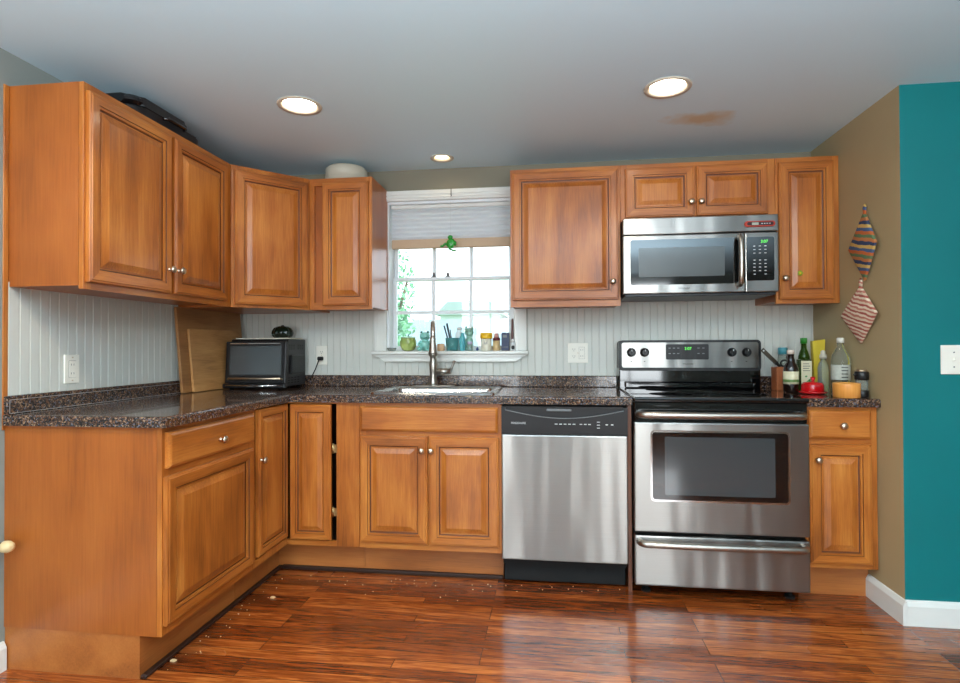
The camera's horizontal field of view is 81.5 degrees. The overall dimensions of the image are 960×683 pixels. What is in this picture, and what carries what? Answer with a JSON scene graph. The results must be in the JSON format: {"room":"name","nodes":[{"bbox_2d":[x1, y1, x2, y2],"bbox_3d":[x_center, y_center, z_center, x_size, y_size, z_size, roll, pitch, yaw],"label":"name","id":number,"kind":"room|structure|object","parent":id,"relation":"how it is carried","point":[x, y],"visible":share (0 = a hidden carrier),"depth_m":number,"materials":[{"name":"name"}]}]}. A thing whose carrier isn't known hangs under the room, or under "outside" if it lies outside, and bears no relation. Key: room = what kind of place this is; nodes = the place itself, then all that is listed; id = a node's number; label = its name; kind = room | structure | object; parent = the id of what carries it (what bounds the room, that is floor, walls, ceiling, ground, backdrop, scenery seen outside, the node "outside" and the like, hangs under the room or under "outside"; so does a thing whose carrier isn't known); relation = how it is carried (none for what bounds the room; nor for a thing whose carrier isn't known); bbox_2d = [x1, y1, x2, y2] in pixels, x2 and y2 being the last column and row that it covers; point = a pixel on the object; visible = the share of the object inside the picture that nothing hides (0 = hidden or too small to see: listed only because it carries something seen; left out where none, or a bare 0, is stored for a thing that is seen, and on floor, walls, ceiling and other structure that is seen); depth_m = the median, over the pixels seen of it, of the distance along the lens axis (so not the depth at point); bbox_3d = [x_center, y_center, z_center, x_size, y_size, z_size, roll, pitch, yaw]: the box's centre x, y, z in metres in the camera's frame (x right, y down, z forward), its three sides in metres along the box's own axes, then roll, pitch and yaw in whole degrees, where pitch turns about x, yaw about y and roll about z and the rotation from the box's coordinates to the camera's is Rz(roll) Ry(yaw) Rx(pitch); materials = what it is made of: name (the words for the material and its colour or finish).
{"room":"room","nodes":[
{"label":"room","id":0,"kind":"room"},
{"bbox_2d":[0,48,178,641],"bbox_3d":[-1.999,0.047,0.491,0.150,2.243,6.200,0,-1,7],"label":"wall","id":1,"kind":"structure","parent":0,"point":[14,71],"depth_m":2.02,"materials":[{"name":"grey paint"}]},
{"bbox_2d":[0,641,6,672],"bbox_3d":[-2.012,1.109,-0.298,0.016,0.102,4.652,0,-1,7],"label":"baseboard","id":2,"kind":"structure","parent":1,"relation":"attached to","point":[3,649],"depth_m":2.00,"materials":[{"name":"white wood"}]},
{"bbox_2d":[2,84,8,429],"bbox_3d":[-1.724,-0.307,2.025,0.005,1.255,0.018,0,-1,7],"label":"trim","id":3,"kind":"structure","parent":1,"relation":"attached to","point":[5,87],"depth_m":2.02,"materials":[{"name":"brown wood"}]},
{"bbox_2d":[0,541,14,552],"bbox_3d":[-1.681,0.719,1.956,0.093,0.044,0.044,0,-1,7],"label":"door knob","id":4,"kind":"object","parent":1,"relation":"attached to","point":[5,546],"visible":1,"depth_m":1.94,"materials":[{"name":"beige"}]},
{"bbox_2d":[64,354,78,383],"bbox_3d":[-1.677,0.113,2.292,0.009,0.118,0.072,0,-1,7],"label":"electrical outlet","id":5,"kind":"object","parent":1,"relation":"attached to","point":[71,362],"visible":1,"depth_m":2.29,"materials":[{"name":"white plastic"}]},
{"bbox_2d":[69,360,75,377],"bbox_3d":[-1.675,0.113,2.291,0.002,0.070,0.034,0,-1,7],"label":"receptacle","id":6,"kind":"object","parent":5,"relation":"attached to","point":[72,363],"depth_m":2.29,"materials":[{"name":"white plastic"}]},
{"bbox_2d":[4,380,180,414],"bbox_3d":[-1.607,0.237,2.772,0.020,0.067,1.550,0,-1,7],"label":"backsplash","id":7,"kind":"structure","parent":1,"relation":"attached to","point":[14,404],"depth_m":2.33,"materials":[{"name":"stone"}]},
{"bbox_2d":[8,81,230,306],"bbox_3d":[-1.489,-0.558,2.474,0.354,0.747,0.924,0,-1,7],"label":"upper cabinet","id":8,"kind":"object","parent":1,"relation":"attached to","point":[105,199],"visible":1,"depth_m":2.11,"materials":[{"name":"brown wood"}]},
{"bbox_2d":[106,92,197,145],"bbox_3d":[-1.476,-0.972,2.505,0.265,0.082,0.460,0,-1,7],"label":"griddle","id":9,"kind":"object","parent":8,"relation":"on","point":[142,105],"visible":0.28,"depth_m":2.39,"materials":[{"name":"black metal"}]},
{"bbox_2d":[121,102,197,145],"bbox_3d":[-1.493,-0.956,2.512,0.230,0.039,0.450,0,-1,7],"label":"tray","id":10,"kind":"object","parent":9,"relation":"on","point":[143,108],"depth_m":2.41,"materials":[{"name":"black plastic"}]},
{"bbox_2d":[8,282,240,395],"bbox_3d":[-1.621,-0.003,2.790,0.007,0.415,1.528,0,-1,7],"label":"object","id":11,"kind":"structure","parent":1,"relation":"attached to","point":[117,342],"depth_m":2.37,"materials":[{"name":"white wood"}]},
{"bbox_2d":[178,164,329,313],"bbox_3d":[-1.269,-0.551,3.218,0.600,0.747,0.611,0,-1,7],"label":"upper cabinet","id":12,"kind":"object","parent":1,"relation":"attached to","point":[270,210],"visible":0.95,"depth_m":3.03,"materials":[{"name":"brown wood"}]},
{"bbox_2d":[0,0,959,175],"bbox_3d":[1.027,-1.151,0.159,6.250,0.120,6.500,0,-1,7],"label":"ceiling","id":13,"kind":"structure","parent":0,"point":[397,85],"depth_m":2.17,"materials":[{"name":"paint"}]},
{"bbox_2d":[276,96,321,114],"bbox_3d":[-0.810,-1.082,2.503,0.196,0.055,0.196,0,-1,7],"label":"recessed light","id":14,"kind":"object","parent":13,"relation":"in","point":[298,105],"visible":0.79,"depth_m":2.52,"materials":[{"name":"beige glass"}]},
{"bbox_2d":[430,154,453,162],"bbox_3d":[-0.218,-1.078,3.204,0.136,0.055,0.136,0,-1,7],"label":"recessed light","id":15,"kind":"object","parent":13,"relation":"in","point":[442,158],"visible":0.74,"depth_m":3.22,"materials":[{"name":"beige glass"}]},
{"bbox_2d":[643,76,691,98],"bbox_3d":[0.788,-1.091,2.342,0.196,0.055,0.196,0,-1,7],"label":"recessed light","id":16,"kind":"object","parent":13,"relation":"in","point":[672,86],"visible":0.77,"depth_m":2.36,"materials":[{"name":"beige glass"}]},
{"bbox_2d":[0,568,959,682],"bbox_3d":[1.037,1.202,0.135,6.250,0.100,6.500,0,-1,7],"label":"floor","id":17,"kind":"structure","parent":0,"point":[315,629],"depth_m":2.21,"materials":[{"name":"brown wood"}]},
{"bbox_2d":[4,410,253,678],"bbox_3d":[-1.350,0.744,2.265,0.670,0.878,0.590,0,-1,7],"label":"base cabinet","id":18,"kind":"object","parent":17,"relation":"on","point":[128,542],"visible":0.96,"depth_m":1.99,"materials":[{"name":"brown wood"}]},
{"bbox_2d":[141,565,281,678],"bbox_3d":[-1.111,1.177,2.441,0.024,0.014,1.000,0,-1,7],"label":"trim","id":19,"kind":"structure","parent":17,"relation":"on","point":[145,675],"depth_m":2.28,"materials":[{"name":"brown wood"}]},
{"bbox_2d":[235,402,364,599],"bbox_3d":[-1.085,0.750,3.010,1.003,0.878,0.953,0,-1,7],"label":"base cabinet","id":20,"kind":"object","parent":17,"relation":"on","point":[306,455],"visible":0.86,"depth_m":2.81,"materials":[{"name":"brown wood"}]},
{"bbox_2d":[3,386,631,427],"bbox_3d":[-0.465,0.279,2.629,2.340,0.048,1.561,0,-1,7],"label":"countertop","id":21,"kind":"structure","parent":20,"relation":"on","point":[164,411],"depth_m":2.63,"materials":[{"name":"stone"}]},
{"bbox_2d":[174,307,241,392],"bbox_3d":[-1.531,0.047,3.198,0.056,0.454,0.600,0,-1,7],"label":"cutting board","id":22,"kind":"object","parent":21,"relation":"on","point":[185,318],"visible":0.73,"depth_m":2.98,"materials":[{"name":"brown wood"}]},
{"bbox_2d":[187,329,238,391],"bbox_3d":[-1.509,0.103,3.199,0.044,0.341,0.475,0,-1,7],"label":"cutting board","id":23,"kind":"object","parent":21,"relation":"on","point":[207,347],"visible":0.77,"depth_m":3.11,"materials":[{"name":"brown wood"}]},
{"bbox_2d":[223,339,304,388],"bbox_3d":[-1.271,0.131,3.315,0.376,0.288,0.308,0,-1,7],"label":"toaster oven","id":24,"kind":"object","parent":21,"relation":"on","point":[250,363],"visible":1,"depth_m":3.20,"materials":[{"name":"black metal"}]},
{"bbox_2d":[236,338,302,338],"bbox_3d":[-1.260,-0.017,3.347,0.320,0.007,0.205,0,-1,7],"label":"baking tray","id":25,"kind":"object","parent":24,"relation":"on","point":[236,338],"visible":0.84,"depth_m":3.25,"materials":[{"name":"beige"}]},
{"bbox_2d":[271,325,293,337],"bbox_3d":[-1.200,-0.060,3.388,0.130,0.080,0.124,0,-1,7],"label":"ceramic bowl","id":26,"kind":"object","parent":25,"relation":"on","point":[282,331],"visible":0.92,"depth_m":3.34,"materials":[{"name":"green ceramic"}]},
{"bbox_2d":[305,357,322,379],"bbox_3d":[-1.025,0.166,3.453,0.106,0.145,0.032,0,-1,0],"label":"power cord","id":27,"kind":"object","parent":24,"relation":"attached to","point":[318,358],"visible":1,"depth_m":3.44,"materials":[{"name":"black plastic"}]},
{"bbox_2d":[412,320,455,386],"bbox_3d":[-0.265,0.069,3.194,0.258,0.384,0.207,0,-1,-4],"label":"kitchen faucet","id":28,"kind":"object","parent":21,"relation":"on","point":[434,371],"visible":1,"depth_m":3.25,"materials":[{"name":"silver metal"}]},
{"bbox_2d":[370,386,501,394],"bbox_3d":[-0.218,0.349,3.045,0.650,0.178,0.470,0,-1,7],"label":"sink","id":29,"kind":"object","parent":21,"relation":"in","point":[394,389],"visible":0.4,"depth_m":3.19,"materials":[{"name":"metal"}]},
{"bbox_2d":[282,564,502,579],"bbox_3d":[-0.460,1.176,2.848,1.162,0.018,0.026,0,-1,7],"label":"trim","id":30,"kind":"structure","parent":17,"relation":"on","point":[284,566],"depth_m":2.84,"materials":[{"name":"brown wood"}]},
{"bbox_2d":[167,575,619,669],"bbox_3d":[-0.346,1.181,2.650,1.901,0.005,0.694,0,-1,-20],"label":"crumbs","id":31,"kind":"object","parent":17,"relation":"on","point":[310,575],"visible":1,"depth_m":2.64,"materials":[{"name":"brown"}]},
{"bbox_2d":[360,403,504,577],"bbox_3d":[-0.213,0.747,3.039,0.718,0.878,0.670,0,-1,7],"label":"base cabinet","id":32,"kind":"object","parent":17,"relation":"on","point":[431,473],"visible":0.93,"depth_m":2.75,"materials":[{"name":"brown wood"}]},
{"bbox_2d":[501,404,627,584],"bbox_3d":[0.439,0.747,2.955,0.594,0.872,0.630,0,-1,7],"label":"dishwasher","id":33,"kind":"object","parent":17,"relation":"on","point":[565,467],"visible":1,"depth_m":2.65,"materials":[{"name":"silver metal"}]},
{"bbox_2d":[625,405,631,591],"bbox_3d":[0.748,0.742,2.939,0.017,0.878,0.620,0,-1,7],"label":"end panel","id":34,"kind":"object","parent":17,"relation":"on","point":[628,571],"visible":0.29,"depth_m":2.63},
{"bbox_2d":[617,340,810,599],"bbox_3d":[1.128,0.584,2.825,0.759,1.189,0.730,0,-1,7],"label":"electric range","id":35,"kind":"object","parent":17,"relation":"on","point":[721,498],"visible":0.98,"depth_m":2.53,"materials":[{"name":"silver metal"}]},
{"bbox_2d":[619,388,808,402],"bbox_3d":[1.124,0.268,2.808,0.757,0.023,0.585,0,-1,7],"label":"cooktop","id":36,"kind":"object","parent":35,"relation":"in","point":[638,395],"depth_m":2.61,"materials":[{"name":"grey glass"}]},
{"bbox_2d":[633,410,809,537],"bbox_3d":[1.088,0.595,2.518,0.757,0.557,0.100,0,-1,7],"label":"oven","id":37,"kind":"object","parent":35,"relation":"in","point":[697,473],"depth_m":2.52,"materials":[{"name":"silver metal"}]},
{"bbox_2d":[805,407,877,595],"bbox_3d":[1.665,0.737,2.795,0.302,0.878,0.670,0,-1,7],"label":"base cabinet","id":38,"kind":"object","parent":17,"relation":"on","point":[843,539],"visible":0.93,"depth_m":2.50,"materials":[{"name":"brown wood"}]},
{"bbox_2d":[761,388,880,407],"bbox_3d":[1.661,0.277,2.812,0.316,0.038,0.649,0,-1,7],"label":"countertop","id":39,"kind":"structure","parent":38,"relation":"on","point":[825,400],"depth_m":2.50,"materials":[{"name":"stone"}]},
{"bbox_2d":[771,366,783,390],"bbox_3d":[1.605,0.195,2.980,0.065,0.130,0.080,0,-1,7],"label":"knife block","id":40,"kind":"object","parent":39,"relation":"on","point":[776,372],"visible":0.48,"depth_m":2.94,"materials":[{"name":"brown wood"}]},
{"bbox_2d":[760,348,780,366],"bbox_3d":[1.553,0.086,2.978,0.103,0.105,0.016,0,-1,7],"label":"spatula","id":41,"kind":"object","parent":40,"relation":"in","point":[772,359],"visible":0.98,"depth_m":2.98,"materials":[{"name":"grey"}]},
{"bbox_2d":[778,347,787,364],"bbox_3d":[1.659,0.146,3.054,0.052,0.228,0.052,0,-1,7],"label":"sauce bottle","id":42,"kind":"object","parent":39,"relation":"on","point":[782,351],"visible":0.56,"depth_m":3.04,"materials":[{"name":"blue plastic"}]},
{"bbox_2d":[783,350,798,392],"bbox_3d":[1.569,0.151,2.814,0.072,0.215,0.072,0,-1,7],"label":"sauce bottle","id":43,"kind":"object","parent":39,"relation":"on","point":[790,370],"visible":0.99,"depth_m":2.79,"materials":[{"name":"brown glass"}]},
{"bbox_2d":[796,338,811,389],"bbox_3d":[1.707,0.120,2.936,0.058,0.278,0.061,0,-1,7],"label":"olive oil bottle","id":44,"kind":"object","parent":39,"relation":"on","point":[804,363],"visible":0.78,"depth_m":2.91,"materials":[{"name":"green glass"}]},
{"bbox_2d":[798,377,827,394],"bbox_3d":[1.635,0.215,2.739,0.128,0.085,0.128,0,-1,7],"label":"butter dish","id":45,"kind":"object","parent":39,"relation":"on","point":[811,387],"visible":1,"depth_m":2.70,"materials":[{"name":"red ceramic"}]},
{"bbox_2d":[810,339,824,381],"bbox_3d":[1.800,0.124,2.969,0.064,0.270,0.032,0,-1,7],"label":"box","id":46,"kind":"object","parent":39,"relation":"on","point":[816,346],"visible":0.48,"depth_m":2.96,"materials":[{"name":"yellow cardboard"}]},
{"bbox_2d":[817,350,828,391],"bbox_3d":[1.749,0.151,2.841,0.050,0.214,0.050,0,-1,7],"label":"glass bottle","id":47,"kind":"object","parent":39,"relation":"on","point":[823,368],"visible":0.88,"depth_m":2.82,"materials":[{"name":"clear glass"}]},
{"bbox_2d":[831,338,850,392],"bbox_3d":[1.762,0.119,2.723,0.084,0.275,0.084,0,-1,7],"label":"glass bottle","id":48,"kind":"object","parent":39,"relation":"on","point":[840,359],"visible":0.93,"depth_m":2.70,"materials":[{"name":"white"}]},
{"bbox_2d":[832,382,860,398],"bbox_3d":[1.670,0.222,2.541,0.110,0.067,0.110,0,-1,7],"label":"wooden pot","id":49,"kind":"object","parent":39,"relation":"on","point":[851,390],"visible":1,"depth_m":2.50,"materials":[{"name":"brown wood"}]},
{"bbox_2d":[853,369,868,397],"bbox_3d":[1.754,0.192,2.563,0.058,0.126,0.058,-1,-1,44],"label":"pepper grinder","id":50,"kind":"object","parent":39,"relation":"on","point":[861,376],"visible":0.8,"depth_m":2.54,"materials":[{"name":"black plastic"}]},
{"bbox_2d":[293,152,810,387],"bbox_3d":[0.152,0.067,3.412,3.663,2.243,0.150,0,-1,7],"label":"wall","id":51,"kind":"structure","parent":0,"point":[490,176],"depth_m":3.37,"materials":[{"name":"grey paint"}]},
{"bbox_2d":[316,346,326,364],"bbox_3d":[-0.986,0.086,3.473,0.072,0.118,0.009,0,-1,7],"label":"electrical outlet","id":52,"kind":"object","parent":51,"relation":"attached to","point":[321,351],"visible":1,"depth_m":3.47,"materials":[{"name":"white plastic"}]},
{"bbox_2d":[309,177,387,310],"bbox_3d":[-0.773,-0.553,3.298,0.369,0.747,0.324,0,-1,7],"label":"upper cabinet","id":53,"kind":"object","parent":51,"relation":"attached to","point":[348,217],"visible":1,"depth_m":3.15,"materials":[{"name":"brown wood"}]},
{"bbox_2d":[325,163,367,178],"bbox_3d":[-0.791,-0.977,3.308,0.260,0.102,0.260,0,-1,7],"label":"lidded bowl","id":54,"kind":"object","parent":53,"relation":"on","point":[337,170],"visible":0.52,"depth_m":3.20,"materials":[{"name":"beige plastic"}]},
{"bbox_2d":[371,186,528,361],"bbox_3d":[-0.180,-0.400,3.428,0.955,1.044,0.211,0,-1,7],"label":"window","id":55,"kind":"structure","parent":51,"relation":"in","point":[385,322],"depth_m":3.41,"materials":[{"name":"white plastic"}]},
{"bbox_2d":[400,333,415,350],"bbox_3d":[-0.437,0.004,3.394,0.100,0.108,0.100,0,-1,7],"label":"jar","id":56,"kind":"object","parent":55,"relation":"on","point":[408,343],"visible":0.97,"depth_m":3.35,"materials":[{"name":"green glass"}]},
{"bbox_2d":[417,331,429,350],"bbox_3d":[-0.334,-0.002,3.370,0.094,0.124,0.072,0,-1,7],"label":"frog figurine","id":57,"kind":"object","parent":55,"relation":"on","point":[424,343],"visible":0.95,"depth_m":3.35,"materials":[{"name":"teal ceramic"}]},
{"bbox_2d":[437,344,444,350],"bbox_3d":[-0.236,0.035,3.368,0.046,0.044,0.046,0,-1,7],"label":"candle cup","id":58,"kind":"object","parent":55,"relation":"on","point":[440,347],"visible":1,"depth_m":3.35,"materials":[{"name":"brown"}]},
{"bbox_2d":[440,195,455,251],"bbox_3d":[-0.190,-0.730,3.346,0.099,0.383,0.030,0,-1,7],"label":"hanging ornament","id":59,"kind":"object","parent":55,"relation":"hanging from","point":[450,243],"visible":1,"depth_m":3.33,"materials":[{"name":"green"}]},
{"bbox_2d":[391,202,509,249],"bbox_3d":[-0.181,-0.710,3.433,0.744,0.268,0.036,0,-1,7],"label":"window shade","id":60,"kind":"object","parent":55,"relation":"attached to","point":[487,224],"visible":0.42,"depth_m":3.42,"materials":[{"name":"white fabric"}]},
{"bbox_2d":[445,323,458,350],"bbox_3d":[-0.168,-0.027,3.357,0.084,0.167,0.084,0,-1,7],"label":"glass tumbler","id":61,"kind":"object","parent":55,"relation":"on","point":[451,343],"depth_m":3.33,"materials":[{"name":"teal"}]},
{"bbox_2d":[455,327,461,350],"bbox_3d":[-0.126,-0.015,3.419,0.050,0.144,0.050,0,-1,7],"label":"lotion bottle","id":62,"kind":"object","parent":55,"relation":"on","point":[459,329],"visible":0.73,"depth_m":3.40,"materials":[{"name":"white plastic"}]},
{"bbox_2d":[459,333,465,350],"bbox_3d":[-0.106,0.003,3.351,0.038,0.107,0.038,0,-1,7],"label":"glass vase","id":63,"kind":"object","parent":55,"relation":"on","point":[462,338],"visible":1,"depth_m":3.34,"materials":[{"name":"teal glass"}]},
{"bbox_2d":[465,326,473,350],"bbox_3d":[-0.066,-0.019,3.379,0.058,0.153,0.058,0,-1,7],"label":"cat figurine","id":64,"kind":"object","parent":55,"relation":"on","point":[469,332],"visible":0.8,"depth_m":3.37,"materials":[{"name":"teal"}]},
{"bbox_2d":[467,341,472,350],"bbox_3d":[-0.060,0.028,3.329,0.034,0.056,0.034,0,-1,7],"label":"jar","id":65,"kind":"object","parent":55,"relation":"on","point":[469,346],"visible":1,"depth_m":3.32,"materials":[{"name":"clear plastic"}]},
{"bbox_2d":[480,333,492,350],"bbox_3d":[0.038,0.002,3.337,0.076,0.108,0.076,0,-1,7],"label":"plastic tub","id":66,"kind":"object","parent":55,"relation":"on","point":[486,338],"visible":1,"depth_m":3.31,"materials":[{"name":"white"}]},
{"bbox_2d":[493,333,499,350],"bbox_3d":[0.099,0.003,3.324,0.045,0.105,0.045,0,-1,7],"label":"spice jar","id":67,"kind":"object","parent":55,"relation":"on","point":[496,340],"visible":1,"depth_m":3.31,"materials":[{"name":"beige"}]},
{"bbox_2d":[501,332,509,350],"bbox_3d":[0.152,0.001,3.322,0.046,0.108,0.041,0,-1,7],"label":"box","id":68,"kind":"object","parent":55,"relation":"on","point":[505,337],"visible":1,"depth_m":3.30,"materials":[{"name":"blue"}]},
{"bbox_2d":[511,319,512,338],"bbox_3d":[0.192,-0.040,3.316,0.015,0.190,0.015,0,-1,7],"label":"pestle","id":69,"kind":"object","parent":55,"relation":"on","point":[511,319],"visible":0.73,"depth_m":3.31,"materials":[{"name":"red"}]},
{"bbox_2d":[510,339,514,350],"bbox_3d":[0.193,0.019,3.288,0.032,0.070,0.034,0,-1,7],"label":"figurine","id":70,"kind":"object","parent":55,"relation":"on","point":[512,348],"visible":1,"depth_m":3.28,"materials":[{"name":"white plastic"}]},
{"bbox_2d":[294,375,616,386],"bbox_3d":[-0.352,0.238,3.382,2.311,0.067,0.019,0,-1,7],"label":"backsplash","id":71,"kind":"structure","parent":51,"relation":"attached to","point":[315,380],"depth_m":3.34,"materials":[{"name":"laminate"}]},
{"bbox_2d":[241,300,812,375],"bbox_3d":[0.167,-0.025,3.332,3.413,0.455,0.007,0,-1,7],"label":"backsplash","id":72,"kind":"structure","parent":51,"relation":"attached to","point":[348,336],"depth_m":3.27,"materials":[{"name":"white wood"}]},
{"bbox_2d":[510,165,620,308],"bbox_3d":[0.471,-0.559,3.121,0.584,0.747,0.354,0,-1,7],"label":"upper cabinet","id":73,"kind":"object","parent":51,"relation":"attached to","point":[565,222],"visible":1,"depth_m":2.98,"materials":[{"name":"brown wood"}]},
{"bbox_2d":[568,343,587,362],"bbox_3d":[0.574,0.067,3.270,0.118,0.118,0.009,0,-1,7],"label":"electrical outlet","id":74,"kind":"object","parent":51,"relation":"attached to","point":[577,352],"visible":1,"depth_m":3.27,"materials":[{"name":"white plastic"}]},
{"bbox_2d":[579,347,584,358],"bbox_3d":[0.596,0.067,3.265,0.034,0.070,0.002,0,-1,7],"label":"receptacle","id":75,"kind":"object","parent":74,"relation":"attached to","point":[581,349],"depth_m":3.26,"materials":[{"name":"white plastic"}]},
{"bbox_2d":[620,159,774,223],"bbox_3d":[1.145,-0.785,3.036,0.774,0.303,0.354,0,-1,7],"label":"upper cabinet","id":76,"kind":"object","parent":51,"relation":"attached to","point":[730,187],"visible":0.9,"depth_m":2.89,"materials":[{"name":"brown wood"}]},
{"bbox_2d":[620,214,778,301],"bbox_3d":[1.129,-0.430,2.977,0.753,0.400,0.447,0,-1,7],"label":"microwave oven","id":77,"kind":"object","parent":76,"relation":"attached to","point":[703,258],"visible":0.99,"depth_m":2.81,"materials":[{"name":"silver metal"}]},
{"bbox_2d":[744,220,774,226],"bbox_3d":[1.390,-0.585,2.770,0.145,0.028,0.012,0,-1,7],"label":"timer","id":78,"kind":"object","parent":77,"relation":"attached to","point":[771,222],"visible":1,"depth_m":2.77,"materials":[{"name":"red"}]},
{"bbox_2d":[760,376,770,387],"bbox_3d":[1.705,0.227,3.115,0.306,0.067,0.019,0,-1,7],"label":"backsplash","id":79,"kind":"structure","parent":51,"relation":"attached to","point":[765,380],"depth_m":3.12,"materials":[{"name":"stone"}]},
{"bbox_2d":[755,156,839,305],"bbox_3d":[1.681,-0.566,2.964,0.304,0.747,0.354,0,-1,7],"label":"upper cabinet","id":80,"kind":"object","parent":51,"relation":"attached to","point":[806,188],"visible":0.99,"depth_m":2.82,"materials":[{"name":"brown wood"}]},
{"bbox_2d":[811,85,904,598],"bbox_3d":[1.857,0.053,2.711,0.100,2.243,0.802,0,-1,7],"label":"wall","id":81,"kind":"structure","parent":0,"point":[867,148],"depth_m":2.47,"materials":[{"name":"beige paint"}]},
{"bbox_2d":[841,278,877,342],"bbox_3d":[1.772,-0.146,2.609,0.040,0.306,0.300,0,-1,7],"label":"potholder","id":82,"kind":"object","parent":81,"relation":"attached to","point":[860,313],"visible":1,"depth_m":2.59,"materials":[{"name":"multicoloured fabric"}]},
{"bbox_2d":[848,203,876,279],"bbox_3d":[1.766,-0.460,2.572,0.039,0.354,0.224,0,-1,7],"label":"potholder","id":83,"kind":"object","parent":81,"relation":"hanging from","point":[861,249],"visible":1,"depth_m":2.56,"materials":[{"name":"multicoloured fabric"}]},
{"bbox_2d":[866,574,907,625],"bbox_3d":[1.768,1.121,2.432,0.016,0.102,0.278,0,-1,7],"label":"baseboard","id":84,"kind":"structure","parent":81,"relation":"attached to","point":[877,592],"depth_m":2.41,"materials":[{"name":"white wood"}]},
{"bbox_2d":[855,380,867,389],"bbox_3d":[1.754,0.200,2.562,0.048,0.046,0.048,0,-1,7],"label":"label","id":85,"kind":"object","parent":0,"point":[864,383],"depth_m":2.54,"materials":[{"name":"plastic"}]},
{"bbox_2d":[899,81,959,601],"bbox_3d":[3.046,0.043,2.202,2.586,2.243,0.100,0,-1,7],"label":"wall","id":86,"kind":"structure","parent":0,"point":[929,113],"depth_m":2.31,"materials":[{"name":"paint"}]},
{"bbox_2d":[906,600,959,628],"bbox_3d":[3.042,1.113,2.134,2.586,0.102,0.016,0,-1,7],"label":"baseboard","id":87,"kind":"structure","parent":86,"relation":"attached to","point":[921,613],"depth_m":2.28,"materials":[{"name":"white wood"}]},
{"bbox_2d":[940,345,959,373],"bbox_3d":[1.946,0.075,2.287,0.096,0.120,0.016,0,-1,7],"label":"light switch","id":88,"kind":"object","parent":86,"relation":"attached to","point":[949,354],"visible":1,"depth_m":2.29,"materials":[{"name":"white plastic"}]},
{"label":"outside","id":89,"kind":"structure","parent":0,"visible":0},
{"bbox_3d":[2.378,2.028,33.485,80.000,0.100,59.600,0,-1,7],"label":"lawn","id":90,"kind":"structure","parent":89,"visible":0},
{"bbox_2d":[398,249,416,345],"bbox_3d":[-2.162,-0.470,11.332,1.821,4.504,1.618,0,-1,7],"label":"tree","id":91,"kind":"object","parent":90,"relation":"on","point":[402,318],"visible":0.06,"depth_m":11.25,"materials":[{"name":"green plant"}]},
{"bbox_2d":[398,318,508,345],"bbox_3d":[-0.096,0.600,14.518,10.194,2.400,0.120,0,-1,7],"label":"fence","id":92,"kind":"object","parent":90,"relation":"on","point":[486,325],"visible":0.09,"depth_m":14.52,"materials":[{"name":"white"}]},
{"bbox_2d":[436,301,508,335],"bbox_3d":[-0.374,-0.189,35.679,4.200,4.400,4.600,0,-1,7],"label":"house","id":93,"kind":"structure","parent":90,"relation":"on","point":[457,305],"depth_m":33.52,"materials":[{"name":"white"}]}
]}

